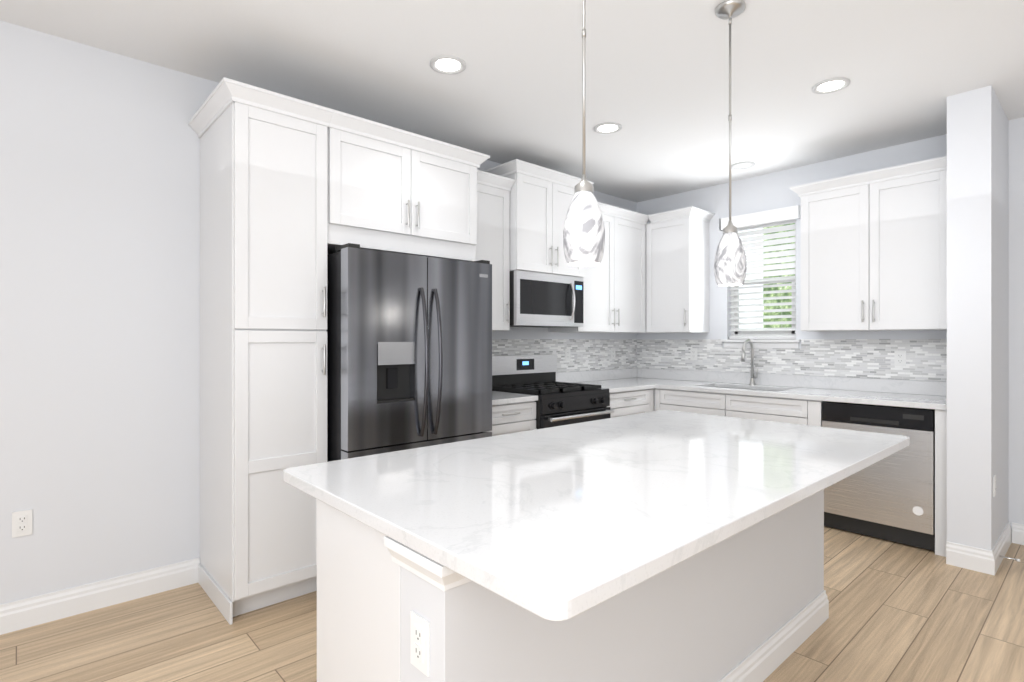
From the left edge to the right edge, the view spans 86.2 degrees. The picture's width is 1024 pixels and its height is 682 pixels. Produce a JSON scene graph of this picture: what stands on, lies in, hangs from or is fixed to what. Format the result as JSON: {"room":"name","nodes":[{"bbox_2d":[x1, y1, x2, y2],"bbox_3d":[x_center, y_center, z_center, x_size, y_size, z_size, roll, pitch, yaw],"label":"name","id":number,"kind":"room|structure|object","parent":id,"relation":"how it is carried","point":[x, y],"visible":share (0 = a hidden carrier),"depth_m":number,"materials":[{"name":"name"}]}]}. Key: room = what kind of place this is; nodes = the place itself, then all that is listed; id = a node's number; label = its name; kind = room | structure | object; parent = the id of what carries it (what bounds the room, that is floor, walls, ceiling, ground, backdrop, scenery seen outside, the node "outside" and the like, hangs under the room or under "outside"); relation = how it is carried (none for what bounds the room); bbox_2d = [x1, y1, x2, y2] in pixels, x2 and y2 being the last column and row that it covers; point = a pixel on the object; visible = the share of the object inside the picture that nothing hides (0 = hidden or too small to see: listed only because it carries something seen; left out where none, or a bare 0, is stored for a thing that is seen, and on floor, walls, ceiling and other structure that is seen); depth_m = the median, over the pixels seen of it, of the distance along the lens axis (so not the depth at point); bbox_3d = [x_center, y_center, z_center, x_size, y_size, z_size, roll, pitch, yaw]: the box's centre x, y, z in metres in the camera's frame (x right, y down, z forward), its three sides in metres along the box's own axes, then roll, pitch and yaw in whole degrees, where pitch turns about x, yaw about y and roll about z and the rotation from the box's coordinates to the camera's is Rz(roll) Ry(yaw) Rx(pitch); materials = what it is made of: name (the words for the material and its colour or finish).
{"room":"kitchen","nodes":[
{"label":"kitchen","id":0,"kind":"room"},
{"bbox_2d":[0,20,636,604],"bbox_3d":[-1.732,-0.059,3.080,8.370,2.760,0.150,0,0,-42],"label":"wall","id":1,"kind":"structure","parent":0,"point":[98,312],"depth_m":2.70,"materials":[{"name":"white paint"}]},
{"bbox_2d":[12,509,31,537],"bbox_3d":[-2.245,0.841,2.507,0.070,0.115,0.008,0,0,-42],"label":"outlet","id":2,"kind":"object","parent":1,"relation":"attached to","point":[21,523],"visible":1,"depth_m":2.50,"materials":[{"name":"white plastic"}]},
{"bbox_2d":[0,557,199,634],"bbox_3d":[-3.187,1.256,1.649,3.993,0.130,0.016,0,0,-42],"label":"baseboard","id":3,"kind":"structure","parent":1,"relation":"attached to","point":[37,610],"depth_m":2.68,"materials":[{"name":"white wood"}]},
{"bbox_2d":[327,109,489,261],"bbox_3d":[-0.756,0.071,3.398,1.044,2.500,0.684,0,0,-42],"label":"upper cabinet","id":4,"kind":"object","parent":1,"relation":"attached to","point":[392,189],"visible":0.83,"depth_m":3.12,"materials":[{"name":"white wood"}]},
{"bbox_2d":[476,170,514,330],"bbox_3d":[-0.308,-0.624,3.994,0.528,1.110,0.404,0,0,-42],"label":"upper cabinet","id":5,"kind":"object","parent":1,"relation":"attached to","point":[493,220],"visible":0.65,"depth_m":3.98,"materials":[{"name":"white wood"}]},
{"bbox_2d":[484,159,593,277],"bbox_3d":[0.194,-0.910,4.402,0.868,0.788,0.474,0,0,-42],"label":"upper cabinet","id":6,"kind":"object","parent":1,"relation":"attached to","point":[541,197],"visible":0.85,"depth_m":4.17,"materials":[{"name":"white wood"}]},
{"bbox_2d":[510,270,582,327],"bbox_3d":[0.194,-0.311,4.402,0.753,0.404,0.454,0,0,-42],"label":"microwave","id":7,"kind":"object","parent":6,"relation":"attached to","point":[543,300],"visible":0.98,"depth_m":4.23,"materials":[{"name":"silver metal"}]},
{"bbox_2d":[492,339,636,371],"bbox_3d":[0.333,0.186,4.843,2.618,0.385,0.009,0,0,-42],"label":"backsplash","id":8,"kind":"structure","parent":1,"relation":"attached to","point":[589,354],"depth_m":5.11,"materials":[{"name":"tile"}]},
{"bbox_2d":[565,349,569,360],"bbox_3d":[0.510,0.136,4.992,0.070,0.115,0.008,0,0,-42],"label":"electrical outlet","id":9,"kind":"object","parent":8,"relation":"attached to","point":[567,354],"visible":1,"depth_m":4.98,"materials":[{"name":"white plastic"}]},
{"bbox_2d":[611,348,614,358],"bbox_3d":[1.006,0.136,5.441,0.070,0.115,0.008,0,0,-42],"label":"electrical outlet","id":10,"kind":"object","parent":8,"relation":"attached to","point":[612,353],"visible":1,"depth_m":5.44,"materials":[{"name":"white plastic"}]},
{"bbox_2d":[548,202,648,332],"bbox_3d":[0.819,-0.624,5.015,0.986,1.110,0.404,0,0,-42],"label":"upper cabinet","id":11,"kind":"object","parent":1,"relation":"attached to","point":[614,290],"visible":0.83,"depth_m":4.94,"materials":[{"name":"white wood"}]},
{"bbox_2d":[556,369,655,392],"bbox_3d":[0.783,0.359,4.812,0.660,0.135,0.640,0,0,-42],"label":"countertop","id":12,"kind":"structure","parent":1,"relation":"attached to","point":[615,381],"depth_m":5.12,"materials":[{"name":"stone"}]},
{"bbox_2d":[0,526,1023,681],"bbox_3d":[0.768,1.346,0.791,9.000,0.050,7.000,0,0,-42],"label":"floor","id":13,"kind":"structure","parent":0,"point":[899,612],"depth_m":2.44,"materials":[{"name":"brown wood"}]},
{"bbox_2d":[188,77,332,624],"bbox_3d":[-1.332,0.071,2.876,0.511,2.500,0.684,0,0,-42],"label":"pantry cabinet","id":14,"kind":"object","parent":13,"relation":"on","point":[263,289],"visible":0.96,"depth_m":2.68,"materials":[{"name":"white wood"}]},
{"bbox_2d":[327,243,491,461],"bbox_3d":[-0.704,0.417,3.301,0.940,1.807,0.842,0,0,-42],"label":"fridge","id":15,"kind":"object","parent":13,"relation":"on","point":[409,351],"visible":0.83,"depth_m":2.95,"materials":[{"name":"grey metal"}]},
{"bbox_2d":[490,401,536,435],"bbox_3d":[-0.222,0.875,3.898,0.528,0.893,0.662,0,0,-42],"label":"base cabinet","id":16,"kind":"object","parent":13,"relation":"on","point":[513,418],"visible":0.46,"depth_m":3.71,"materials":[{"name":"white wood"}]},
{"bbox_2d":[492,391,537,404],"bbox_3d":[-0.224,0.358,3.901,0.528,0.135,0.637,0,0,-42],"label":"countertop","id":17,"kind":"structure","parent":16,"relation":"on","point":[499,398],"depth_m":3.76,"materials":[{"name":"stone"}]},
{"bbox_2d":[492,354,613,428],"bbox_3d":[0.296,0.724,4.289,0.755,1.195,0.723,0,0,-42],"label":"range","id":18,"kind":"object","parent":13,"relation":"on","point":[561,403],"visible":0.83,"depth_m":4.22,"materials":[{"name":"black metal"}]},
{"bbox_2d":[283,410,909,681],"bbox_3d":[0.487,0.869,2.061,2.232,0.905,1.220,0,0,-42],"label":"kitchen island","id":19,"kind":"object","parent":13,"relation":"on","point":[665,546],"visible":1,"depth_m":1.52,"materials":[{"name":"white stone"}]},
{"bbox_2d":[410,611,429,676],"bbox_3d":[-0.202,0.661,1.191,0.008,0.115,0.070,0,0,-42],"label":"outlet","id":20,"kind":"object","parent":19,"relation":"attached to","point":[419,642],"visible":1,"depth_m":1.18,"materials":[{"name":"white plastic"}]},
{"bbox_2d":[607,389,646,417],"bbox_3d":[0.784,0.875,4.832,0.688,0.892,0.628,0,0,-42],"label":"base cabinet","id":21,"kind":"object","parent":13,"relation":"on","point":[625,403],"depth_m":4.58,"materials":[{"name":"white wood"}]},
{"bbox_2d":[647,388,698,413],"bbox_3d":[1.255,0.875,5.212,0.776,0.892,0.698,0,0,-42],"label":"base cabinet","id":22,"kind":"object","parent":13,"relation":"on","point":[657,399],"depth_m":4.71,"materials":[{"name":"white wood"}]},
{"bbox_2d":[822,401,934,550],"bbox_3d":[2.607,0.878,3.803,0.609,0.885,0.629,0,0,-42],"label":"dishwasher","id":23,"kind":"object","parent":13,"relation":"on","point":[891,497],"visible":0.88,"depth_m":3.54,"materials":[{"name":"silver metal"}]},
{"bbox_2d":[0,0,1023,202],"bbox_3d":[0.768,-1.464,0.791,9.000,0.050,7.000,0,0,-42],"label":"ceiling","id":24,"kind":"structure","parent":0,"point":[657,80],"depth_m":2.87,"materials":[{"name":"white paint"}]},
{"bbox_2d":[430,55,465,74],"bbox_3d":[-0.334,-1.433,2.855,0.190,0.012,0.190,0,0,-42],"label":"recessed light","id":25,"kind":"object","parent":24,"relation":"in","point":[448,64],"visible":1,"depth_m":2.85,"materials":[{"name":"white plastic"}]},
{"bbox_2d":[563,0,604,265],"bbox_3d":[0.226,-0.839,1.716,0.132,1.200,0.132,0,0,-42],"label":"pendant light","id":26,"kind":"object","parent":24,"relation":"hanging from","point":[584,236],"visible":1,"depth_m":1.68,"materials":[{"name":"white glass"}]},
{"bbox_2d":[594,122,621,133],"bbox_3d":[0.649,-1.433,3.706,0.190,0.012,0.190,0,0,-42],"label":"recessed light","id":27,"kind":"object","parent":24,"relation":"in","point":[607,128],"visible":1,"depth_m":3.69,"materials":[{"name":"white plastic"}]},
{"bbox_2d":[714,0,746,285],"bbox_3d":[0.945,-0.839,2.368,0.132,1.200,0.132,0,0,-42],"label":"pendant light","id":28,"kind":"object","parent":24,"relation":"hanging from","point":[730,264],"visible":1,"depth_m":2.33,"materials":[{"name":"glass"}]},
{"bbox_2d":[731,161,754,169],"bbox_3d":[1.899,-1.433,4.501,0.190,0.012,0.190,0,0,-42],"label":"recessed light","id":29,"kind":"object","parent":24,"relation":"in","point":[741,165],"visible":0.94,"depth_m":4.50,"materials":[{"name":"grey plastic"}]},
{"bbox_2d":[812,77,849,93],"bbox_3d":[1.801,-1.433,3.090,0.190,0.012,0.190,0,0,-42],"label":"recessed light","id":30,"kind":"object","parent":24,"relation":"in","point":[831,85],"visible":1,"depth_m":3.08,"materials":[{"name":"white plastic"}]},
{"bbox_2d":[637,117,1023,528],"bbox_3d":[3.647,-0.059,3.265,0.150,2.760,6.800,0,0,-42],"label":"wall","id":31,"kind":"structure","parent":0,"point":[766,192],"depth_m":4.22,"materials":[{"name":"white paint"}]},
{"bbox_2d":[644,206,714,332],"bbox_3d":[1.448,-0.624,5.275,0.404,1.110,0.864,0,0,-42],"label":"upper cabinet","id":32,"kind":"object","parent":31,"relation":"attached to","point":[677,270],"visible":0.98,"depth_m":5.05,"materials":[{"name":"white wood"}]},
{"bbox_2d":[721,223,800,348],"bbox_3d":[2.204,-0.504,4.816,0.185,1.150,0.675,0,0,-42],"label":"window","id":33,"kind":"structure","parent":31,"relation":"in","point":[768,343],"depth_m":4.80,"materials":[{"name":"white"}]},
{"bbox_2d":[720,205,800,338],"bbox_3d":[2.175,-0.558,4.792,0.130,1.101,0.680,0,0,-42],"label":"window blinds","id":34,"kind":"object","parent":33,"relation":"attached to","point":[775,217],"visible":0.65,"depth_m":4.76,"materials":[{"name":"white plastic"}]},
{"bbox_2d":[612,339,946,417],"bbox_3d":[1.962,0.318,4.499,0.667,0.647,2.687,0,0,-42],"label":"countertop","id":35,"kind":"structure","parent":31,"relation":"attached to","point":[909,393],"depth_m":4.27,"materials":[{"name":"stone"}]},
{"bbox_2d":[740,339,758,385],"bbox_3d":[2.039,0.193,4.689,0.224,0.397,0.084,0,0,-42],"label":"faucet","id":36,"kind":"object","parent":35,"relation":"on","point":[753,378],"depth_m":4.75,"materials":[{"name":"silver metal"}]},
{"bbox_2d":[637,339,946,381],"bbox_3d":[2.214,0.142,4.727,0.009,0.296,2.687,0,0,-42],"label":"backsplash","id":37,"kind":"structure","parent":31,"relation":"attached to","point":[926,359],"depth_m":4.43,"materials":[{"name":"tile"}]},
{"bbox_2d":[690,348,696,359],"bbox_3d":[1.741,0.136,5.236,0.008,0.115,0.070,0,0,-42],"label":"electrical outlet","id":38,"kind":"object","parent":37,"relation":"attached to","point":[693,353],"visible":1,"depth_m":5.24,"materials":[{"name":"white plastic"}]},
{"bbox_2d":[894,351,905,366],"bbox_3d":[2.849,0.136,4.013,0.008,0.115,0.070,0,0,-42],"label":"electrical outlet","id":39,"kind":"object","parent":37,"relation":"attached to","point":[899,358],"visible":1,"depth_m":4.01,"materials":[{"name":"white plastic"}]},
{"bbox_2d":[790,156,946,330],"bbox_3d":[2.615,-0.624,3.988,0.404,1.110,0.976,0,0,-42],"label":"upper cabinet","id":40,"kind":"object","parent":31,"relation":"attached to","point":[873,250],"visible":0.94,"depth_m":3.83,"materials":[{"name":"white wood"}]},
{"bbox_2d":[1012,522,1023,544],"bbox_3d":[4.515,1.256,2.184,0.016,0.130,3.732,0,0,-42],"label":"baseboard","id":41,"kind":"structure","parent":31,"relation":"attached to","point":[1017,533],"depth_m":3.54,"materials":[{"name":"white wood"}]},
{"bbox_2d":[947,85,1008,550],"bbox_3d":[2.914,-0.059,3.411,0.739,2.760,0.200,0,0,-42],"label":"wall","id":42,"kind":"structure","parent":0,"point":[977,294],"depth_m":3.18,"materials":[{"name":"white paint"}]},
{"bbox_2d":[946,522,1011,575],"bbox_3d":[2.913,1.256,3.399,0.755,0.130,0.216,0,0,-42],"label":"baseboard","id":43,"kind":"structure","parent":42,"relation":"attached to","point":[974,559],"depth_m":3.17,"materials":[{"name":"white wood"}]},
{"bbox_2d":[1000,555,1019,561],"bbox_3d":[2.874,1.261,3.157,0.016,0.016,0.088,0,0,-42],"label":"doorstop","id":44,"kind":"object","parent":43,"relation":"attached to","point":[1018,560],"visible":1,"depth_m":3.15,"materials":[{"name":"silver metal"}]},
{"bbox_2d":[993,475,995,496],"bbox_3d":[2.784,0.841,3.152,0.070,0.115,0.008,0,0,-42],"label":"outlet","id":45,"kind":"object","parent":42,"relation":"attached to","point":[994,485],"visible":1,"depth_m":3.13,"materials":[{"name":"white plastic"}]},
{"label":"outside","id":46,"kind":"structure","parent":0,"visible":0},
{"bbox_2d":[739,223,794,327],"bbox_3d":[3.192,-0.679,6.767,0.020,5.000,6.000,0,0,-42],"label":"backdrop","id":47,"kind":"structure","parent":46,"point":[764,307],"depth_m":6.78,"materials":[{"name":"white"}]}
]}

